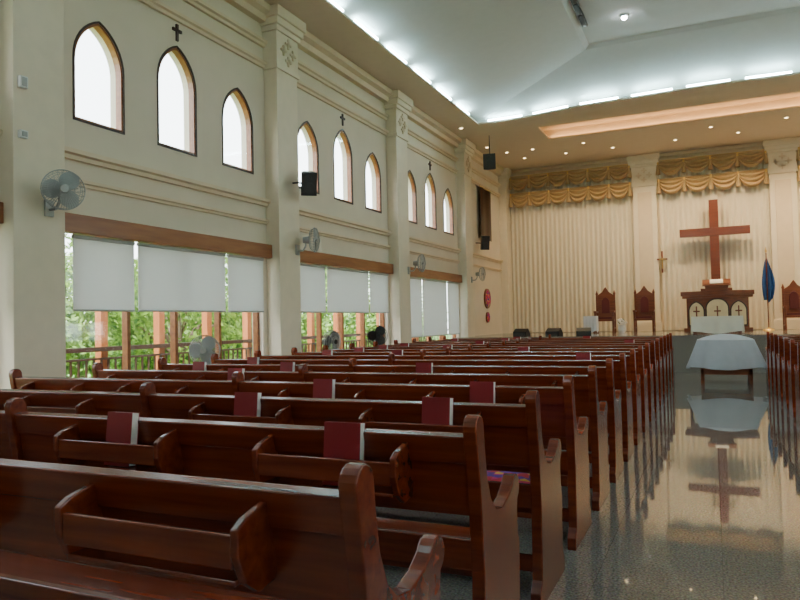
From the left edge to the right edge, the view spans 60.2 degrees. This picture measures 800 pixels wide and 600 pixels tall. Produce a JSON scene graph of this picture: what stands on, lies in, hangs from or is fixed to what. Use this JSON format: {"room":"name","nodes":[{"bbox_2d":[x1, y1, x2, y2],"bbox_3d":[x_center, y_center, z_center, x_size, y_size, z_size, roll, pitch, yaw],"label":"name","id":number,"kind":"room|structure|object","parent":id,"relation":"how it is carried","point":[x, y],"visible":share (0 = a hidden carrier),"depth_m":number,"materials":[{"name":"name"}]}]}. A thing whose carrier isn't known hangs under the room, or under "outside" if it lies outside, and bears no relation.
{"room":"house of worship","nodes":[
{"label":"house of worship","id":0,"kind":"room"},
{"bbox_2d":[66,333,450,377],"bbox_3d":[-3.165,1.231,12.384,0.060,1.005,26.775,-2,-2,24],"label":"veranda railing","id":1,"kind":"object","parent":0,"point":[149,346],"depth_m":10.86,"materials":[{"name":"wood"}]},
{"bbox_2d":[64,0,501,354],"bbox_3d":[-1.962,-1.930,11.906,0.235,7.400,27.195,-2,-2,24],"label":"wall","id":2,"kind":"structure","parent":0,"point":[141,33],"depth_m":10.40,"materials":[{"name":"paint"}]},
{"bbox_2d":[0,0,65,388],"bbox_3d":[-3.786,-1.578,7.171,0.380,6.475,0.850,-2,-2,24],"label":"pilaster","id":3,"kind":"object","parent":2,"relation":"attached to","point":[32,243],"visible":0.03,"depth_m":7.04,"materials":[{"name":"paint"}]},
{"bbox_2d":[40,169,85,216],"bbox_3d":[-3.504,-1.104,7.061,0.440,0.449,0.380,-2,-2,24],"label":"wall fan","id":4,"kind":"object","parent":3,"relation":"attached to","point":[68,181],"visible":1,"depth_m":7.00,"materials":[{"name":"grey plastic"}]},
{"bbox_2d":[72,21,124,134],"bbox_3d":[-3.609,-2.679,8.211,0.107,1.275,0.755,-2,-2,24],"label":"window","id":5,"kind":"structure","parent":2,"relation":"in","point":[120,98],"depth_m":8.43,"materials":[{"name":"brown wood"}]},
{"bbox_2d":[71,234,134,311],"bbox_3d":[-3.470,-0.297,8.117,0.047,0.866,0.895,-2,-2,24],"label":"roller shade","id":6,"kind":"object","parent":2,"relation":"attached to","point":[103,268],"visible":1,"depth_m":8.08,"materials":[{"name":"fabric"}]},
{"bbox_2d":[65,212,271,258],"bbox_3d":[-2.935,-0.818,9.303,0.120,0.214,4.005,-2,-2,24],"label":"wooden pelmet","id":7,"kind":"object","parent":2,"relation":"attached to","point":[78,224],"visible":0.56,"depth_m":8.82,"materials":[{"name":"brown wood"}]},
{"bbox_2d":[157,46,196,156],"bbox_3d":[-3.069,-2.742,9.406,0.107,1.453,0.755,-2,-2,24],"label":"window","id":8,"kind":"structure","parent":2,"relation":"in","point":[177,51],"depth_m":9.67,"materials":[{"name":"brown wood"}]},
{"bbox_2d":[136,242,225,311],"bbox_3d":[-2.910,-0.270,9.348,0.047,0.866,1.680,-2,-2,24],"label":"roller shade","id":9,"kind":"object","parent":2,"relation":"attached to","point":[170,279],"visible":1,"depth_m":9.24,"materials":[{"name":"fabric"}]},
{"bbox_2d":[122,312,259,369],"bbox_3d":[-3.059,0.220,9.381,0.090,2.090,3.695,-2,-2,24],"label":"window","id":10,"kind":"structure","parent":2,"relation":"in","point":[126,335],"depth_m":9.33,"materials":[{"name":"brown wood"}]},
{"bbox_2d":[222,87,253,173],"bbox_3d":[-2.526,-2.627,10.595,0.107,1.275,0.755,-2,-2,24],"label":"window","id":11,"kind":"structure","parent":2,"relation":"in","point":[246,110],"depth_m":10.86,"materials":[{"name":"brown wood"}]},
{"bbox_2d":[226,254,263,311],"bbox_3d":[-2.355,-0.244,10.570,0.047,0.866,0.875,-2,-2,24],"label":"roller shade","id":12,"kind":"object","parent":2,"relation":"attached to","point":[245,273],"visible":1,"depth_m":10.54,"materials":[{"name":"fabric"}]},
{"bbox_2d":[0,129,502,263],"bbox_3d":[-1.823,-1.550,11.835,0.100,0.110,26.775,-2,-2,24],"label":"trim","id":13,"kind":"structure","parent":2,"relation":"attached to","point":[74,154],"depth_m":9.80,"materials":[{"name":"paint"}]},
{"bbox_2d":[260,3,305,354],"bbox_3d":[-1.877,-1.486,11.372,0.380,6.475,0.850,-2,-2,24],"label":"pilaster","id":14,"kind":"object","parent":2,"relation":"attached to","point":[283,31],"visible":0.93,"depth_m":11.20,"materials":[{"name":"paint"}]},
{"bbox_2d":[292,171,316,195],"bbox_3d":[-1.565,-1.917,11.328,0.376,0.432,0.360,-1,-2,-14],"label":"wall speaker","id":15,"kind":"object","parent":14,"relation":"attached to","point":[308,182],"visible":1,"depth_m":11.22,"materials":[{"name":"black plastic"}]},
{"bbox_2d":[295,228,319,254],"bbox_3d":[-1.499,-0.978,11.477,0.434,0.449,0.388,-2,-2,24],"label":"wall fan","id":16,"kind":"object","parent":14,"relation":"attached to","point":[306,240],"visible":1,"depth_m":11.41,"materials":[{"name":"grey plastic"}]},
{"bbox_2d":[79,179,501,271],"bbox_3d":[-1.835,-1.243,11.834,0.060,0.077,26.775,-2,-2,24],"label":"trim","id":17,"kind":"structure","parent":2,"relation":"attached to","point":[88,184],"depth_m":9.95,"materials":[{"name":"paint"}]},
{"bbox_2d":[298,121,319,193],"bbox_3d":[-1.700,-2.588,12.411,0.107,1.275,0.755,-2,-2,24],"label":"window","id":18,"kind":"structure","parent":2,"relation":"in","point":[313,140],"depth_m":12.69,"materials":[{"name":"brown wood"}]},
{"bbox_2d":[300,263,325,312],"bbox_3d":[-1.561,-0.205,12.318,0.047,0.866,0.895,-2,-2,24],"label":"roller shade","id":19,"kind":"object","parent":2,"relation":"attached to","point":[312,277],"visible":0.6,"depth_m":12.32,"materials":[{"name":"fabric"}]},
{"bbox_2d":[138,0,500,197],"bbox_3d":[-1.880,-3.798,11.910,0.085,0.100,26.775,-2,-2,24],"label":"trim","id":20,"kind":"structure","parent":2,"relation":"attached to","point":[157,5],"depth_m":11.02,"materials":[{"name":"paint"}]},
{"bbox_2d":[182,0,500,187],"bbox_3d":[-1.881,-4.143,11.917,0.100,0.100,26.775,-2,-2,24],"label":"trim","id":21,"kind":"structure","parent":2,"relation":"attached to","point":[200,5],"depth_m":12.75,"materials":[{"name":"paint"}]},
{"bbox_2d":[333,129,352,204],"bbox_3d":[-1.161,-2.651,13.607,0.107,1.453,0.755,-2,-2,24],"label":"window","id":22,"kind":"structure","parent":2,"relation":"in","point":[345,139],"depth_m":13.89,"materials":[{"name":"brown wood"}]},
{"bbox_2d":[300,249,392,273],"bbox_3d":[-1.026,-0.726,13.503,0.120,0.214,4.005,-2,-2,24],"label":"wooden pelmet","id":23,"kind":"object","parent":2,"relation":"attached to","point":[308,257],"visible":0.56,"depth_m":13.26,"materials":[{"name":"brown wood"}]},
{"bbox_2d":[326,266,368,312],"bbox_3d":[-1.002,-0.179,13.549,0.047,0.866,1.680,-2,-2,24],"label":"roller shade","id":24,"kind":"object","parent":2,"relation":"attached to","point":[347,289],"visible":1,"depth_m":13.47,"materials":[{"name":"fabric"}]},
{"bbox_2d":[316,313,384,351],"bbox_3d":[-1.150,0.312,13.581,0.090,2.090,3.695,-2,-2,24],"label":"window","id":25,"kind":"structure","parent":2,"relation":"in","point":[318,315],"depth_m":13.53,"materials":[{"name":"brown wood"}]},
{"bbox_2d":[224,0,503,175],"bbox_3d":[-1.827,-4.593,11.903,0.240,0.235,26.775,-2,-2,24],"label":"trim","id":26,"kind":"structure","parent":2,"relation":"attached to","point":[257,10],"depth_m":13.75,"materials":[{"name":"paint"}]},
{"bbox_2d":[365,152,381,213],"bbox_3d":[-0.617,-2.536,14.796,0.107,1.275,0.755,-2,-2,24],"label":"window","id":27,"kind":"structure","parent":2,"relation":"in","point":[372,156],"depth_m":15.08,"materials":[{"name":"brown wood"}]},
{"bbox_2d":[369,272,388,312],"bbox_3d":[-0.446,-0.152,14.771,0.047,0.866,0.875,-2,-2,24],"label":"roller shade","id":28,"kind":"object","parent":2,"relation":"attached to","point":[378,282],"visible":1,"depth_m":14.75,"materials":[{"name":"fabric"}]},
{"bbox_2d":[384,90,412,344],"bbox_3d":[0.032,-1.395,15.573,0.380,6.475,0.850,-2,-2,24],"label":"pilaster","id":29,"kind":"object","parent":2,"relation":"attached to","point":[399,105],"visible":0.94,"depth_m":15.38,"materials":[{"name":"paint"}]},
{"bbox_2d":[408,254,425,273],"bbox_3d":[0.395,-0.817,15.660,0.418,0.449,0.407,-2,-2,24],"label":"wall fan","id":30,"kind":"object","parent":29,"relation":"attached to","point":[422,262],"visible":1,"depth_m":15.58,"materials":[{"name":"grey plastic"}]},
{"bbox_2d":[408,170,416,223],"bbox_3d":[0.207,-2.496,16.610,0.107,1.275,0.755,-2,-2,24],"label":"window","id":31,"kind":"structure","parent":2,"relation":"in","point":[413,186],"depth_m":16.90,"materials":[{"name":"brown wood"}]},
{"bbox_2d":[410,277,422,337],"bbox_3d":[0.354,0.173,16.510,0.047,1.441,0.895,-2,-2,24],"label":"roller shade","id":32,"kind":"object","parent":2,"relation":"attached to","point":[415,283],"visible":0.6,"depth_m":16.59,"materials":[{"name":"fabric"}]},
{"bbox_2d":[425,173,436,229],"bbox_3d":[0.748,-2.559,17.805,0.107,1.453,0.755,-2,-2,24],"label":"window","id":33,"kind":"structure","parent":2,"relation":"in","point":[429,176],"depth_m":18.09,"materials":[{"name":"brown wood"}]},
{"bbox_2d":[422,278,447,336],"bbox_3d":[0.914,0.200,17.741,0.047,1.441,1.680,-2,-2,24],"label":"roller shade","id":34,"kind":"object","parent":2,"relation":"attached to","point":[435,323],"visible":1,"depth_m":17.68,"materials":[{"name":"fabric"}]},
{"bbox_2d":[410,267,461,282],"bbox_3d":[0.882,-0.635,17.702,0.120,0.214,4.000,-2,-2,24],"label":"wooden pelmet","id":35,"kind":"object","parent":2,"relation":"attached to","point":[427,274],"visible":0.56,"depth_m":17.67,"materials":[{"name":"brown wood"}]},
{"bbox_2d":[443,188,453,235],"bbox_3d":[1.291,-2.444,18.995,0.107,1.275,0.755,-2,-2,24],"label":"window","id":36,"kind":"structure","parent":2,"relation":"in","point":[451,216],"depth_m":19.28,"materials":[{"name":"brown wood"}]},
{"bbox_2d":[447,281,459,334],"bbox_3d":[1.469,0.227,18.963,0.047,1.441,0.875,-2,-2,24],"label":"roller shade","id":37,"kind":"object","parent":2,"relation":"attached to","point":[452,287],"visible":1,"depth_m":18.93,"materials":[{"name":"fabric"}]},
{"bbox_2d":[454,138,475,336],"bbox_3d":[1.938,-1.303,19.769,0.380,6.475,0.850,-2,-2,24],"label":"pilaster","id":38,"kind":"object","parent":2,"relation":"attached to","point":[465,150],"visible":0.91,"depth_m":19.57,"materials":[{"name":"paint"}]},
{"bbox_2d":[479,185,491,241],"bbox_3d":[2.703,-2.701,21.737,0.040,1.640,1.180,-2,-2,24],"label":"hanging banner","id":39,"kind":"object","parent":2,"relation":"hanging from","point":[485,196],"visible":0.94,"depth_m":21.77,"materials":[{"name":"fabric"}]},
{"bbox_2d":[497,168,513,333],"bbox_3d":[3.715,-1.218,23.678,0.380,6.475,0.850,-2,-2,24],"label":"pilaster","id":40,"kind":"object","parent":2,"relation":"attached to","point":[504,209],"visible":0.78,"depth_m":23.46,"materials":[{"name":"paint"}]},
{"bbox_2d":[264,0,799,170],"bbox_3d":[4.069,-5.105,9.235,13.210,0.360,26.775,-2,-2,24],"label":"ceiling","id":41,"kind":"structure","parent":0,"point":[756,108],"depth_m":17.98,"materials":[{"name":"paint"}]},
{"bbox_2d":[483,135,495,169],"bbox_3d":[2.485,-4.090,19.123,0.338,0.971,0.339,-2,-2,14],"label":"speaker","id":42,"kind":"object","parent":41,"relation":"hanging from","point":[489,162],"visible":1,"depth_m":18.98},
{"bbox_2d":[332,0,799,122],"bbox_3d":[3.146,-5.376,7.221,11.800,0.755,19.635,-2,-2,24],"label":"ceiling","id":43,"kind":"structure","parent":0,"point":[494,59],"depth_m":14.32,"materials":[{"name":"paint"}]},
{"bbox_2d":[329,0,791,120],"bbox_3d":[3.153,-5.046,7.209,11.078,0.044,19.016,-2,-2,24],"label":"light strip","id":44,"kind":"object","parent":43,"relation":"attached to","point":[331,1],"visible":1,"depth_m":15.51,"materials":[{"name":"white"}]},
{"bbox_2d":[570,0,587,26],"bbox_3d":[2.399,-5.589,10.979,0.110,0.058,6.450,-2,-2,24],"label":"diffuser","id":45,"kind":"object","parent":43,"relation":"attached to","point":[575,4],"depth_m":13.27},
{"bbox_2d":[510,175,635,331],"bbox_3d":[5.690,-1.457,22.972,4.035,5.020,0.104,-2,-2,24],"label":"stage curtain","id":46,"kind":"object","parent":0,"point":[565,253],"visible":0.91,"depth_m":22.98,"materials":[{"name":"fabric"}]},
{"bbox_2d":[376,372,799,599],"bbox_3d":[4.217,1.620,9.021,13.630,0.150,27.195,-2,-2,24],"label":"floor","id":47,"kind":"structure","parent":0,"point":[706,504],"depth_m":4.74,"materials":[{"name":"stone"}]},
{"bbox_2d":[189,335,220,363],"bbox_3d":[-2.516,1.069,8.899,0.392,1.239,0.398,-1,-2,-17],"label":"pedestal fan","id":48,"kind":"object","parent":47,"relation":"on","point":[208,343],"visible":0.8,"depth_m":8.79,"materials":[{"name":"grey plastic"}]},
{"bbox_2d":[0,458,443,599],"bbox_3d":[-2.206,0.982,2.808,4.860,1.012,0.655,-2,-2,24],"label":"pew","id":49,"kind":"object","parent":47,"relation":"on","point":[68,532],"visible":1,"depth_m":1.83,"materials":[{"name":"brown wood"}]},
{"bbox_2d":[0,398,519,599],"bbox_3d":[-1.839,1.000,3.615,4.860,1.012,0.655,-2,-2,24],"label":"pew","id":50,"kind":"object","parent":47,"relation":"on","point":[427,471],"visible":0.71,"depth_m":2.70,"materials":[{"name":"brown wood"}]},
{"bbox_2d":[104,411,139,466],"bbox_3d":[-1.248,0.622,3.095,0.153,0.238,0.067,-2,-2,27],"label":"book","id":51,"kind":"object","parent":50,"relation":"in","point":[122,427],"visible":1,"depth_m":3.08,"materials":[{"name":"paper"}]},
{"bbox_2d":[322,421,364,485],"bbox_3d":[-0.213,0.585,2.626,0.153,0.238,0.067,-2,-2,23],"label":"book","id":52,"kind":"object","parent":50,"relation":"in","point":[342,440],"visible":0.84,"depth_m":2.61,"materials":[{"name":"paper"}]},
{"bbox_2d":[0,382,564,599],"bbox_3d":[-1.472,1.017,4.423,4.860,1.012,0.655,-2,-2,24],"label":"pew","id":53,"kind":"object","parent":47,"relation":"on","point":[512,432],"visible":0.41,"depth_m":3.55,"materials":[{"name":"brown wood"}]},
{"bbox_2d":[234,392,261,416],"bbox_3d":[-0.862,0.639,3.894,0.153,0.238,0.067,-2,-2,23],"label":"book","id":54,"kind":"object","parent":53,"relation":"in","point":[245,403],"visible":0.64,"depth_m":3.88,"materials":[{"name":"paper"}]},
{"bbox_2d":[421,397,453,424],"bbox_3d":[0.185,0.601,3.420,0.153,0.238,0.067,-2,-2,30],"label":"book","id":55,"kind":"object","parent":53,"relation":"in","point":[435,410],"visible":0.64,"depth_m":3.40,"materials":[{"name":"paper"}]},
{"bbox_2d":[487,471,529,483],"bbox_3d":[0.542,0.961,3.637,0.400,0.075,0.340,-2,-2,24],"label":"seat cushion","id":56,"kind":"object","parent":53,"relation":"on","point":[491,475],"visible":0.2,"depth_m":3.61,"materials":[{"name":"fabric"}]},
{"bbox_2d":[9,369,591,550],"bbox_3d":[-1.106,1.035,5.230,4.860,1.012,0.655,-2,-2,24],"label":"pew","id":57,"kind":"object","parent":47,"relation":"on","point":[557,404],"visible":0.28,"depth_m":4.43,"materials":[{"name":"brown wood"}]},
{"bbox_2d":[313,379,335,397],"bbox_3d":[-0.520,0.658,4.713,0.153,0.238,0.067,-2,-2,27],"label":"book","id":58,"kind":"object","parent":57,"relation":"in","point":[322,388],"visible":0.64,"depth_m":4.70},
{"bbox_2d":[470,381,495,402],"bbox_3d":[0.508,0.620,4.247,0.153,0.238,0.067,-2,-2,26],"label":"book","id":59,"kind":"object","parent":57,"relation":"in","point":[480,392],"visible":0.64,"depth_m":4.23,"materials":[{"name":"paper"}]},
{"bbox_2d":[321,330,340,349],"bbox_3d":[-1.229,1.129,11.660,0.398,1.239,0.394,-2,-2,24],"label":"pedestal fan","id":60,"kind":"object","parent":47,"relation":"on","point":[333,339],"visible":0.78,"depth_m":11.59,"materials":[{"name":"black plastic"}]},
{"bbox_2d":[92,362,609,510],"bbox_3d":[-0.739,1.053,6.037,4.860,1.012,0.655,-2,-2,24],"label":"pew","id":61,"kind":"object","parent":47,"relation":"on","point":[587,403],"visible":0.29,"depth_m":5.25,"materials":[{"name":"brown wood"}]},
{"bbox_2d":[367,325,387,344],"bbox_3d":[-0.424,1.129,13.172,0.391,1.299,0.396,-1,-2,-3],"label":"pedestal fan","id":62,"kind":"object","parent":47,"relation":"on","point":[377,335],"visible":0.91,"depth_m":13.06,"materials":[{"name":"black plastic"}]},
{"bbox_2d":[157,358,623,482],"bbox_3d":[-0.372,1.070,6.845,4.860,1.012,0.655,-2,-2,24],"label":"pew","id":63,"kind":"object","parent":47,"relation":"on","point":[607,392],"visible":0.31,"depth_m":6.00,"materials":[{"name":"brown wood"}]},
{"bbox_2d":[280,362,294,371],"bbox_3d":[-1.133,0.742,6.939,0.153,0.238,0.067,-2,-2,28],"label":"book","id":64,"kind":"object","parent":63,"relation":"in","point":[284,366],"visible":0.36,"depth_m":6.92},
{"bbox_2d":[416,363,432,372],"bbox_3d":[0.222,0.693,6.324,0.153,0.238,0.067,-2,-2,23],"label":"book","id":65,"kind":"object","parent":63,"relation":"in","point":[420,367],"visible":0.36,"depth_m":6.31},
{"bbox_2d":[211,353,633,461],"bbox_3d":[-0.005,1.088,7.652,4.860,1.012,0.655,-2,-2,24],"label":"pew","id":66,"kind":"object","parent":47,"relation":"on","point":[621,383],"visible":0.21,"depth_m":6.87,"materials":[{"name":"brown wood"}]},
{"bbox_2d":[254,349,642,445],"bbox_3d":[0.362,1.105,8.459,4.860,1.012,0.655,-2,-2,24],"label":"pew","id":67,"kind":"object","parent":47,"relation":"on","point":[632,376],"visible":0.27,"depth_m":7.76,"materials":[{"name":"brown wood"}]},
{"bbox_2d":[291,345,648,431],"bbox_3d":[0.729,1.123,9.267,4.860,1.012,0.655,-2,-2,24],"label":"pew","id":68,"kind":"object","parent":47,"relation":"on","point":[640,369],"visible":0.15,"depth_m":8.49,"materials":[{"name":"brown wood"}]},
{"bbox_2d":[323,343,654,421],"bbox_3d":[1.096,1.141,10.074,4.860,1.012,0.655,-2,-2,24],"label":"pew","id":69,"kind":"object","parent":47,"relation":"on","point":[646,351],"visible":0.21,"depth_m":9.31,"materials":[{"name":"brown wood"}]},
{"bbox_2d":[350,340,658,412],"bbox_3d":[1.463,1.158,10.881,4.860,1.012,0.655,-2,-2,24],"label":"pew","id":70,"kind":"object","parent":47,"relation":"on","point":[653,360],"visible":0.21,"depth_m":10.09,"materials":[{"name":"brown wood"}]},
{"bbox_2d":[373,338,662,404],"bbox_3d":[1.830,1.176,11.689,4.860,1.012,0.655,-2,-2,24],"label":"pew","id":71,"kind":"object","parent":47,"relation":"on","point":[375,343],"visible":0.13,"depth_m":10.95,"materials":[{"name":"brown wood"}]},
{"bbox_2d":[394,337,666,398],"bbox_3d":[2.196,1.193,12.496,4.860,1.012,0.655,-2,-2,24],"label":"pew","id":72,"kind":"object","parent":47,"relation":"on","point":[662,354],"visible":0.13,"depth_m":11.78,"materials":[{"name":"brown wood"}]},
{"bbox_2d":[412,335,669,392],"bbox_3d":[2.563,1.211,13.303,4.860,1.012,0.655,-2,-2,24],"label":"pew","id":73,"kind":"object","parent":47,"relation":"on","point":[666,352],"visible":0.18,"depth_m":12.73,"materials":[{"name":"brown wood"}]},
{"bbox_2d":[428,334,671,387],"bbox_3d":[2.930,1.228,14.111,4.860,1.012,0.655,-2,-2,24],"label":"pew","id":74,"kind":"object","parent":47,"relation":"on","point":[667,335],"visible":0.15,"depth_m":13.41,"materials":[{"name":"brown wood"}]},
{"bbox_2d":[443,333,674,383],"bbox_3d":[3.297,1.246,14.918,4.860,1.012,0.655,-2,-2,24],"label":"pew","id":75,"kind":"object","parent":47,"relation":"on","point":[670,334],"visible":0.19,"depth_m":14.21,"materials":[{"name":"brown wood"}]},
{"bbox_2d":[453,329,799,372],"bbox_3d":[8.605,1.316,18.717,13.210,0.880,5.505,-2,-2,24],"label":"stage platform","id":76,"kind":"object","parent":47,"relation":"on","point":[683,343],"visible":0.28,"depth_m":16.63,"materials":[{"name":"stone"}]},
{"bbox_2d":[583,316,598,332],"bbox_3d":[5.736,0.743,20.723,0.396,0.520,0.438,-2,-2,24],"label":"side table","id":77,"kind":"object","parent":76,"relation":"on","point":[588,321],"visible":0.87,"depth_m":20.55,"materials":[{"name":"fabric"}]},
{"bbox_2d":[594,287,616,332],"bbox_3d":[6.349,0.301,21.383,0.616,1.418,0.531,-2,-2,24],"label":"chair","id":78,"kind":"object","parent":76,"relation":"on","point":[605,301],"visible":0.8,"depth_m":21.53,"materials":[{"name":"brown wood"}]},
{"bbox_2d":[633,286,655,331],"bbox_3d":[7.396,0.263,20.908,0.616,1.418,0.531,-2,-2,24],"label":"chair","id":79,"kind":"object","parent":76,"relation":"on","point":[644,300],"visible":0.98,"depth_m":21.05,"materials":[{"name":"brown wood"}]},
{"bbox_2d":[680,279,754,331],"bbox_3d":[8.846,0.149,19.246,1.870,1.476,0.640,-2,-2,24],"label":"pulpit","id":80,"kind":"object","parent":76,"relation":"on","point":[717,300],"visible":0.79,"depth_m":19.02,"materials":[{"name":"brown wood"}]},
{"bbox_2d":[679,199,749,290],"bbox_3d":[9.505,-1.059,20.796,1.940,3.960,0.470,-2,-2,24],"label":"wooden cross","id":81,"kind":"object","parent":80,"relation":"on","point":[714,231],"visible":0.48,"depth_m":20.82,"materials":[{"name":"brown wood"}]},
{"bbox_2d":[691,316,744,333],"bbox_3d":[7.887,0.622,17.166,1.208,0.440,0.583,-2,-2,24],"label":"altar table","id":82,"kind":"object","parent":76,"relation":"on","point":[706,324],"visible":1,"depth_m":16.92,"materials":[{"name":"fabric"}]},
{"bbox_2d":[762,247,774,330],"bbox_3d":[10.409,-0.328,19.557,0.318,2.380,0.318,-1,-2,-18],"label":"flag","id":83,"kind":"object","parent":76,"relation":"on","point":[768,281],"visible":1,"depth_m":19.55,"materials":[{"name":"blue fabric"}]},
{"bbox_2d":[781,280,799,329],"bbox_3d":[11.027,0.131,19.261,0.616,1.418,0.531,-2,-2,24],"label":"chair","id":84,"kind":"object","parent":76,"relation":"on","point":[790,294],"visible":0.99,"depth_m":19.45,"materials":[{"name":"brown wood"}]},
{"bbox_2d":[686,334,766,383],"bbox_3d":[6.521,1.161,13.820,1.458,0.970,0.896,-2,-2,24],"label":"table","id":85,"kind":"object","parent":47,"relation":"on","point":[717,354],"visible":1,"depth_m":13.47,"materials":[{"name":"fabric"}]},
{"bbox_2d":[765,332,799,385],"bbox_3d":[9.241,1.030,12.222,4.860,1.012,0.655,-2,-2,24],"label":"pew","id":86,"kind":"object","parent":47,"relation":"on","point":[767,348],"visible":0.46,"depth_m":13.05,"materials":[{"name":"brown wood"}]},
{"bbox_2d":[769,333,799,389],"bbox_3d":[8.874,1.012,11.415,4.860,1.012,0.655,-2,-2,24],"label":"pew","id":87,"kind":"object","parent":47,"relation":"on","point":[771,349],"visible":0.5,"depth_m":12.24,"materials":[{"name":"brown wood"}]},
{"bbox_2d":[772,334,799,395],"bbox_3d":[8.507,0.995,10.607,4.860,1.012,0.655,-2,-2,24],"label":"pew","id":88,"kind":"object","parent":47,"relation":"on","point":[775,352],"visible":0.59,"depth_m":11.44,"materials":[{"name":"brown wood"}]},
{"bbox_2d":[777,335,799,401],"bbox_3d":[8.140,0.977,9.800,4.860,1.012,0.655,-2,-2,24],"label":"pew","id":89,"kind":"object","parent":47,"relation":"on","point":[780,355],"visible":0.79,"depth_m":10.63,"materials":[{"name":"brown wood"}]},
{"bbox_2d":[781,337,796,408],"bbox_3d":[7.773,0.959,8.993,4.860,1.012,0.655,-2,-2,24],"label":"pew","id":90,"kind":"object","parent":47,"relation":"on","point":[786,357],"visible":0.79,"depth_m":9.82,"materials":[{"name":"brown wood"}]},
{"bbox_2d":[787,339,797,416],"bbox_3d":[7.406,0.942,8.185,4.860,1.012,0.655,-2,-2,24],"label":"pew","id":91,"kind":"object","parent":47,"relation":"on","point":[793,360],"visible":0.81,"depth_m":9.02,"materials":[{"name":"brown wood"}]},
{"bbox_2d":[794,342,799,424],"bbox_3d":[7.039,0.924,7.378,4.860,1.012,0.655,-2,-2,24],"label":"pew","id":92,"kind":"object","parent":47,"relation":"on","point":[796,366],"visible":1,"depth_m":8.35,"materials":[{"name":"brown wood"}]},
{"bbox_2d":[526,152,799,332],"bbox_3d":[9.715,-1.885,21.422,13.210,7.400,0.210,-2,-2,24],"label":"wall","id":93,"kind":"structure","parent":0,"point":[796,152],"depth_m":21.85,"materials":[{"name":"paint"}]},
{"bbox_2d":[512,142,763,176],"bbox_3d":[9.564,-4.550,21.302,13.210,0.225,0.240,-2,-2,24],"label":"trim","id":94,"kind":"structure","parent":93,"relation":"attached to","point":[753,146],"depth_m":22.25,"materials":[{"name":"paint"}]},
{"bbox_2d":[627,153,662,331],"bbox_3d":[7.832,-1.804,21.938,0.984,5.595,0.405,-2,-2,24],"label":"pilaster","id":95,"kind":"object","parent":93,"relation":"attached to","point":[643,167],"visible":0.91,"depth_m":21.86,"materials":[{"name":"paint"}]},
{"bbox_2d":[508,164,632,207],"bbox_3d":[5.559,-3.739,22.865,4.057,1.120,0.235,-2,-2,24],"label":"swag valance","id":96,"kind":"object","parent":95,"relation":"attached to","point":[617,172],"visible":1,"depth_m":22.82,"materials":[{"name":"gold fabric"}]},
{"bbox_2d":[656,149,768,194],"bbox_3d":[9.489,-3.882,21.082,3.152,1.120,0.235,-2,-2,24],"label":"swag valance","id":97,"kind":"object","parent":95,"relation":"attached to","point":[749,178],"visible":1,"depth_m":21.06,"materials":[{"name":"gold fabric"}]},
{"bbox_2d":[657,161,773,329],"bbox_3d":[9.620,-1.600,21.189,3.130,5.020,0.104,-2,-2,24],"label":"stage curtain","id":98,"kind":"object","parent":95,"relation":"hanging from","point":[742,256],"visible":0.73,"depth_m":21.24,"materials":[{"name":"fabric"}]},
{"bbox_2d":[762,137,799,329],"bbox_3d":[11.345,-1.932,20.344,0.984,5.595,0.405,-2,-2,24],"label":"pilaster","id":99,"kind":"object","parent":93,"relation":"attached to","point":[781,153],"visible":0.94,"depth_m":20.29,"materials":[{"name":"paint"}]},
{"bbox_3d":[10.241,-2.375,6.370,0.210,7.400,27.195,-2,-2,24],"label":"wall","id":100,"kind":"structure","parent":0,"visible":0},
{"bbox_3d":[15.393,-1.643,18.381,0.380,6.475,0.850,-2,-2,24],"label":"pilaster","id":101,"kind":"object","parent":100,"relation":"attached to","visible":0},
{"bbox_2d":[796,161,799,246],"bbox_3d":[13.550,-1.743,19.407,4.035,5.020,0.105,-2,-2,24],"label":"stage curtain","id":102,"kind":"object","parent":101,"relation":"hanging from","point":[798,162],"visible":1,"depth_m":20.26,"materials":[{"name":"fabric"}]},
{"label":"outside","id":103,"kind":"structure","parent":0,"visible":0},
{"bbox_3d":[6.246,2.196,13.593,160.000,0.100,150.000,-2,-2,24],"label":"lawn","id":104,"kind":"structure","parent":103,"visible":0},
{"bbox_2d":[65,233,78,333],"bbox_3d":[-7.246,0.494,10.194,3.981,3.691,4.181,-2,-2,18],"label":"tree","id":105,"kind":"object","parent":104,"relation":"on","point":[70,263],"visible":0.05,"depth_m":11.06,"materials":[{"name":"green plant"}]},
{"bbox_2d":[65,233,121,377],"bbox_3d":[-7.397,0.461,13.386,4.070,3.985,3.546,0,-2,-35],"label":"tree","id":106,"kind":"object","parent":104,"relation":"on","point":[77,339],"visible":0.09,"depth_m":13.59,"materials":[{"name":"green plant"}]},
{"bbox_2d":[66,257,138,377],"bbox_3d":[-8.628,0.665,18.948,4.070,3.985,3.546,-1,-2,3],"label":"tree","id":107,"kind":"object","parent":104,"relation":"on","point":[68,294],"visible":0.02,"depth_m":18.73,"materials":[{"name":"green plant"}]},
{"bbox_2d":[79,257,252,369],"bbox_3d":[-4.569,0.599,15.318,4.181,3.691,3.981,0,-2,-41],"label":"tree","id":108,"kind":"object","parent":104,"relation":"on","point":[228,318],"visible":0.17,"depth_m":14.98,"materials":[{"name":"green plant"}]},
{"bbox_2d":[95,311,439,369],"bbox_3d":[-3.270,0.618,12.445,0.120,3.400,26.775,-2,-2,24],"label":"veranda pergola","id":109,"kind":"object","parent":104,"relation":"on","point":[101,318],"visible":0.09,"depth_m":12.08,"materials":[{"name":"wood"}]},
{"bbox_2d":[231,269,345,357],"bbox_3d":[-3.418,0.587,20.091,3.546,3.985,4.070,-2,-2,12],"label":"tree","id":110,"kind":"object","parent":104,"relation":"on","point":[304,315],"visible":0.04,"depth_m":19.25,"materials":[{"name":"green plant"}]},
{"bbox_2d":[316,268,375,348],"bbox_3d":[-1.153,0.737,24.534,3.726,4.102,3.714,0,-2,-34],"label":"tree","id":111,"kind":"object","parent":104,"relation":"on","point":[349,318],"visible":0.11,"depth_m":23.16,"materials":[{"name":"green plant"}]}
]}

